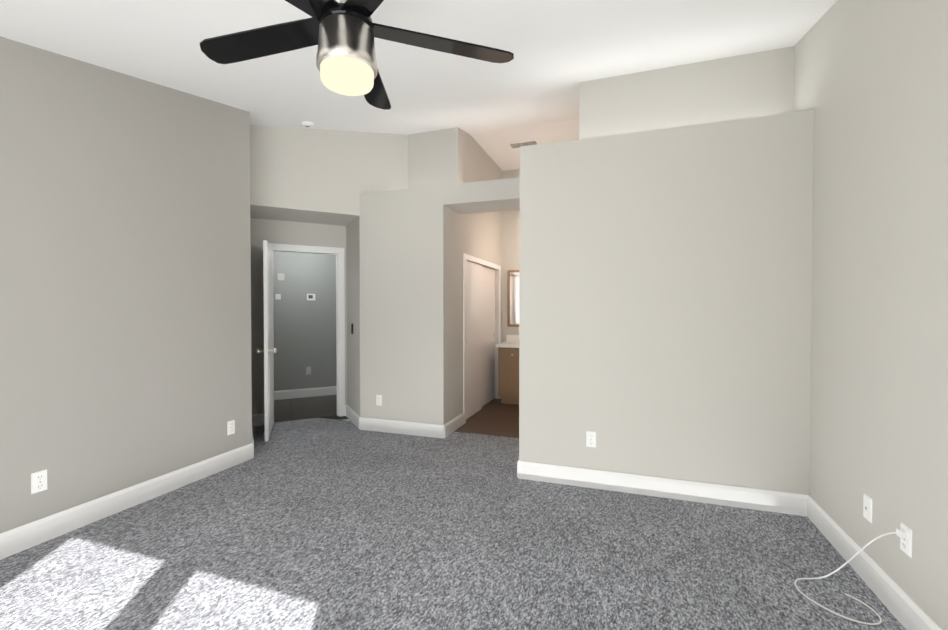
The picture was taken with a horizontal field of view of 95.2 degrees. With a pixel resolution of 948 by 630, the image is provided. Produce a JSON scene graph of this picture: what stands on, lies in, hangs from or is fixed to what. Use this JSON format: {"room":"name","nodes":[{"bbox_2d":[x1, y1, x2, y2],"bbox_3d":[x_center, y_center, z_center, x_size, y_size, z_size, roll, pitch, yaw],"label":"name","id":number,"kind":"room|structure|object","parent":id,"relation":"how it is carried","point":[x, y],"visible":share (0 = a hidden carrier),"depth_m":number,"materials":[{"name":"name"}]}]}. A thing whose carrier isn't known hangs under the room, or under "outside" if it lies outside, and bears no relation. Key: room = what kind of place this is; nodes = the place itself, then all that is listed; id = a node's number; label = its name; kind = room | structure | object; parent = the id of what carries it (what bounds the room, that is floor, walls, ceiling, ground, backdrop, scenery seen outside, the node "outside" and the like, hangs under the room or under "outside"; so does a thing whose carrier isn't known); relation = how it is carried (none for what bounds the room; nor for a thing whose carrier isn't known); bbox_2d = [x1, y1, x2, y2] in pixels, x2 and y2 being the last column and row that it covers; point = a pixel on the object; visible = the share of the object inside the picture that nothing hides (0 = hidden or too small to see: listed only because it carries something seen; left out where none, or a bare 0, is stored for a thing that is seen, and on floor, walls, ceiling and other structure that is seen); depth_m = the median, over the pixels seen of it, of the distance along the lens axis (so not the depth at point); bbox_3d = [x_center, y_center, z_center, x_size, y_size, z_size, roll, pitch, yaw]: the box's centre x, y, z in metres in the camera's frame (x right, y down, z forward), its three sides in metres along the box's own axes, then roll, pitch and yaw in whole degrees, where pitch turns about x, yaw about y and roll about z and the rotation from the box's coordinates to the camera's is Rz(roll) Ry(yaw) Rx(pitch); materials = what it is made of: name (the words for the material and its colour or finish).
{"room":"empty bedroom","nodes":[
{"label":"empty bedroom","id":0,"kind":"room"},
{"bbox_2d":[0,36,251,532],"bbox_3d":[-2.618,-0.243,2.222,0.120,3.090,3.496,0,1,19],"label":"wall","id":1,"kind":"structure","parent":0,"point":[125,302],"depth_m":2.82,"materials":[{"name":"grey paint"}]},
{"bbox_2d":[31,469,46,493],"bbox_3d":[-2.471,0.949,2.465,0.009,0.118,0.072,0,1,19],"label":"electrical outlet","id":2,"kind":"object","parent":1,"relation":"attached to","point":[39,481],"visible":1,"depth_m":2.46,"materials":[{"name":"white plastic"}]},
{"bbox_2d":[0,443,252,559],"bbox_3d":[-2.534,1.234,2.278,0.016,0.135,3.376,0,1,19],"label":"baseboard","id":3,"kind":"structure","parent":1,"relation":"attached to","point":[26,536],"depth_m":2.80,"materials":[{"name":"white wood"}]},
{"bbox_2d":[227,420,234,435],"bbox_3d":[-2.052,0.952,3.664,0.009,0.118,0.072,0,1,19],"label":"electrical outlet","id":4,"kind":"object","parent":1,"relation":"attached to","point":[230,427],"visible":1,"depth_m":3.66,"materials":[{"name":"white plastic"}]},
{"bbox_2d":[250,218,346,413],"bbox_3d":[-2.500,0.031,5.787,4.340,2.440,1.540,0,1,-28],"label":"wall","id":5,"kind":"structure","parent":0,"point":[304,332],"depth_m":6.39,"materials":[{"name":"grey paint"}]},
{"bbox_2d":[252,413,264,425],"bbox_3d":[-2.461,1.196,4.944,0.163,0.135,0.016,0,1,-28],"label":"baseboard","id":6,"kind":"structure","parent":5,"relation":"attached to","point":[257,418],"depth_m":4.94,"materials":[{"name":"white"}]},
{"bbox_2d":[256,240,276,441],"bbox_3d":[-2.183,0.256,4.630,0.524,2.000,0.600,0,1,19],"label":"entry door","id":7,"kind":"structure","parent":5,"relation":"in","point":[268,350],"depth_m":4.36,"materials":[{"name":"white wood"}]},
{"bbox_2d":[275,294,280,299],"bbox_3d":[-2.858,-0.266,6.318,0.070,0.080,0.020,0,1,-28],"label":"sensor","id":8,"kind":"object","parent":5,"relation":"attached to","point":[277,296],"visible":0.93,"depth_m":6.31,"materials":[{"name":"white plastic"}]},
{"bbox_2d":[277,273,283,279],"bbox_3d":[-2.819,-0.557,6.326,0.090,0.100,0.035,0,1,-28],"label":"sensor","id":9,"kind":"object","parent":5,"relation":"attached to","point":[280,276],"visible":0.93,"depth_m":6.31,"materials":[{"name":"grey plastic"}]},
{"bbox_2d":[274,386,335,399],"bbox_3d":[-2.801,1.175,6.371,4.100,0.135,0.016,0,1,-28],"label":"baseboard","id":10,"kind":"structure","parent":5,"relation":"attached to","point":[301,393],"depth_m":6.50,"materials":[{"name":"white wood"}]},
{"bbox_2d":[269,243,344,416],"bbox_3d":[-2.030,0.216,5.236,0.884,2.087,0.152,0,1,-28],"label":"door frame","id":11,"kind":"structure","parent":5,"relation":"attached to","point":[340,337],"depth_m":5.36,"materials":[{"name":"white wood"}]},
{"bbox_2d":[306,367,310,374],"bbox_3d":[-2.497,0.841,6.538,0.051,0.118,0.054,0,1,19],"label":"outlet","id":12,"kind":"object","parent":5,"relation":"attached to","point":[309,368],"visible":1,"depth_m":6.54,"materials":[{"name":"white plastic"}]},
{"bbox_2d":[307,294,314,299],"bbox_3d":[-2.454,-0.269,6.528,0.120,0.100,0.027,0,1,-28],"label":"thermostat","id":13,"kind":"object","parent":5,"relation":"attached to","point":[310,296],"visible":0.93,"depth_m":6.52,"materials":[{"name":"white plastic"}]},
{"bbox_2d":[274,395,348,421],"bbox_3d":[-2.517,1.279,5.836,4.100,0.064,1.490,0,1,-28],"label":"floor","id":14,"kind":"structure","parent":0,"point":[325,407],"depth_m":5.78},
{"bbox_2d":[250,126,407,225],"bbox_3d":[-1.651,-1.606,4.947,1.635,1.019,0.700,0,1,-28],"label":"wall","id":15,"kind":"structure","parent":0,"point":[304,175],"depth_m":4.60,"materials":[{"name":"grey paint"}]},
{"bbox_2d":[0,0,836,170],"bbox_3d":[-0.967,-1.701,3.623,6.720,1.076,7.270,0,1,19],"label":"ceiling","id":16,"kind":"structure","parent":0,"point":[560,50],"depth_m":2.82,"materials":[{"name":"white paint"}]},
{"bbox_2d":[300,121,313,126],"bbox_3d":[-1.648,-1.885,4.279,0.128,0.053,0.126,0,1,19],"label":"smoke detector","id":17,"kind":"object","parent":16,"relation":"attached to","point":[306,123],"visible":1,"depth_m":4.24,"materials":[{"name":"white plastic"}]},
{"bbox_2d":[200,0,513,109],"bbox_3d":[-0.547,-1.194,1.700,1.305,0.590,1.348,0,1,19],"label":"ceiling fan","id":18,"kind":"object","parent":16,"relation":"hanging from","point":[342,34],"visible":1,"depth_m":1.71,"materials":[{"name":"black"}]},
{"bbox_2d":[507,140,538,148],"bbox_3d":[0.631,-2.162,5.489,0.380,0.010,0.180,0,1,19],"label":"ceiling vent","id":19,"kind":"object","parent":16,"relation":"in","point":[520,144],"visible":0.79,"depth_m":5.46,"materials":[{"name":"white metal"}]},
{"bbox_2d":[346,177,519,424],"bbox_3d":[-0.289,-0.033,4.697,2.914,2.600,0.481,0,1,19],"label":"wall","id":20,"kind":"structure","parent":0,"point":[403,288],"depth_m":4.62,"materials":[{"name":"grey paint"}]},
{"bbox_2d":[346,405,359,428],"bbox_3d":[-1.430,1.194,5.104,0.016,0.135,0.700,0,1,-28],"label":"baseboard","id":21,"kind":"structure","parent":20,"relation":"attached to","point":[352,416],"depth_m":5.03,"materials":[{"name":"white wood"}]},
{"bbox_2d":[376,395,381,405],"bbox_3d":[-1.034,0.927,4.711,0.072,0.118,0.009,0,1,19],"label":"electrical outlet","id":22,"kind":"object","parent":20,"relation":"attached to","point":[379,400],"visible":1,"depth_m":4.71,"materials":[{"name":"white plastic"}]},
{"bbox_2d":[359,417,442,438],"bbox_3d":[-0.790,1.200,4.626,1.000,0.135,0.016,0,1,19],"label":"baseboard","id":23,"kind":"structure","parent":20,"relation":"attached to","point":[406,428],"depth_m":4.61,"materials":[{"name":"white wood"}]},
{"bbox_2d":[408,127,459,188],"bbox_3d":[-0.452,-1.730,4.974,0.620,0.786,0.120,0,1,19],"label":"wall","id":24,"kind":"structure","parent":0,"point":[427,159],"depth_m":4.91,"materials":[{"name":"grey paint"}]},
{"bbox_2d":[0,418,905,629],"bbox_3d":[-0.938,1.330,2.385,5.820,0.060,4.870,0,1,19],"label":"floor carpet","id":25,"kind":"object","parent":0,"point":[317,524],"visible":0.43,"depth_m":2.33,"materials":[{"name":"grey carpet"}]},
{"bbox_2d":[794,532,897,624],"bbox_3d":[1.680,1.111,1.963,0.338,0.386,0.278,0,1,19],"label":"cord","id":26,"kind":"object","parent":25,"relation":"on","point":[853,556],"visible":1,"depth_m":1.93,"materials":[{"name":"white plastic"}]},
{"bbox_2d":[460,129,501,413],"bbox_3d":[0.101,-0.467,5.816,0.120,3.436,1.900,0,1,19],"label":"wall","id":27,"kind":"structure","parent":0,"point":[482,236],"depth_m":5.53,"materials":[{"name":"grey paint"}]},
{"bbox_2d":[443,414,461,437],"bbox_3d":[-0.228,1.200,4.693,0.016,0.135,0.481,0,1,19],"label":"baseboard","id":28,"kind":"structure","parent":27,"relation":"attached to","point":[452,426],"depth_m":4.66,"materials":[{"name":"white wood"}]},
{"bbox_2d":[466,261,494,419],"bbox_3d":[0.082,0.293,5.743,0.069,1.894,1.424,0,1,19],"label":"sliding closet door","id":29,"kind":"structure","parent":27,"relation":"in","point":[480,336],"depth_m":5.62,"materials":[{"name":"white wood"}]},
{"bbox_2d":[463,253,500,423],"bbox_3d":[0.137,0.267,5.723,0.016,1.970,1.550,0,1,19],"label":"trim","id":30,"kind":"structure","parent":27,"relation":"attached to","point":[478,260],"depth_m":5.03,"materials":[{"name":"white wood"}]},
{"bbox_2d":[454,398,518,437],"bbox_3d":[0.828,1.282,5.618,1.640,0.063,2.400,0,1,19],"label":"floor","id":31,"kind":"structure","parent":0,"point":[495,417],"depth_m":5.12,"materials":[{"name":"brown wood"}]},
{"bbox_2d":[496,335,518,404],"bbox_3d":[1.005,0.757,6.088,1.280,0.980,0.578,0,1,19],"label":"bathroom vanity","id":32,"kind":"object","parent":31,"relation":"on","point":[508,371],"visible":0.17,"depth_m":6.00,"materials":[{"name":"brown wood"}]},
{"bbox_2d":[502,169,519,342],"bbox_3d":[1.112,-0.476,6.405,1.640,3.436,0.120,0,1,19],"label":"wall","id":33,"kind":"structure","parent":0,"point":[510,236],"depth_m":6.54,"materials":[{"name":"grey paint"}]},
{"bbox_2d":[507,270,518,326],"bbox_3d":[1.087,-0.247,6.339,1.230,0.850,0.024,0,1,19],"label":"vanity mirror","id":34,"kind":"object","parent":33,"relation":"attached to","point":[512,298],"visible":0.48,"depth_m":6.51,"materials":[{"name":"clear glass"}]},
{"bbox_2d":[519,110,813,494],"bbox_3d":[1.335,-0.013,3.309,1.910,2.600,0.470,0,1,19],"label":"wall","id":35,"kind":"structure","parent":0,"point":[665,293],"depth_m":3.04,"materials":[{"name":"grey paint"}]},
{"bbox_2d":[517,460,518,477],"bbox_3d":[0.426,1.214,3.644,0.016,0.135,0.470,0,1,19],"label":"baseboard","id":36,"kind":"structure","parent":35,"relation":"attached to","point":[518,469],"depth_m":3.42,"materials":[{"name":"white wood"}]},
{"bbox_2d":[586,431,595,447],"bbox_3d":[0.874,0.928,3.230,0.072,0.118,0.009,0,1,19],"label":"outlet","id":37,"kind":"object","parent":35,"relation":"attached to","point":[590,438],"visible":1,"depth_m":3.23,"materials":[{"name":"white plastic"}]},
{"bbox_2d":[519,461,808,516],"bbox_3d":[1.255,1.222,3.097,1.910,0.135,0.016,0,1,19],"label":"baseboard","id":38,"kind":"structure","parent":35,"relation":"attached to","point":[756,499],"depth_m":3.04,"materials":[{"name":"white wood"}]},
{"bbox_2d":[579,46,793,138],"bbox_3d":[1.591,-1.633,3.381,1.490,0.636,0.120,0,1,19],"label":"wall","id":39,"kind":"structure","parent":0,"point":[756,84],"depth_m":3.30,"materials":[{"name":"grey paint"}]},
{"bbox_2d":[794,0,947,629],"bbox_3d":[2.148,-0.420,2.552,0.120,3.436,7.270,0,1,19],"label":"wall","id":40,"kind":"structure","parent":0,"point":[871,83],"depth_m":2.00,"materials":[{"name":"grey paint"}]},
{"bbox_2d":[863,493,871,522],"bbox_3d":[1.921,0.944,2.117,0.010,0.118,0.072,0,1,19],"label":"jack","id":41,"kind":"object","parent":40,"relation":"attached to","point":[867,507],"visible":1,"depth_m":2.11,"materials":[{"name":"white plastic"}]},
{"bbox_2d":[807,495,941,629],"bbox_3d":[1.538,1.252,1.036,0.016,0.135,3.720,0,1,19],"label":"baseboard","id":42,"kind":"structure","parent":40,"relation":"attached to","point":[901,604],"depth_m":2.04,"materials":[{"name":"white wood"}]},
{"bbox_2d":[900,522,911,557],"bbox_3d":[1.820,0.948,1.828,0.009,0.118,0.072,0,1,19],"label":"electrical outlet","id":43,"kind":"object","parent":40,"relation":"attached to","point":[906,545],"visible":0.94,"depth_m":1.81,"materials":[{"name":"white plastic"}]},
{"bbox_2d":[896,528,905,537],"bbox_3d":[1.806,0.923,1.832,0.022,0.026,0.024,0,1,19],"label":"plug","id":44,"kind":"object","parent":43,"relation":"attached to","point":[901,533],"visible":1,"depth_m":1.82,"materials":[{"name":"white plastic"}]},
{"bbox_3d":[-2.342,-0.353,4.396,1.033,3.248,0.969,0,1,19],"label":"wall","id":45,"kind":"structure","parent":0,"visible":0},
{"bbox_2d":[252,425,253,457],"bbox_3d":[-2.254,1.204,4.397,0.016,0.135,1.177,0,1,-28],"label":"baseboard","id":46,"kind":"structure","parent":45,"relation":"attached to","point":[253,441],"depth_m":3.96,"materials":[{"name":"white wood"}]}
]}

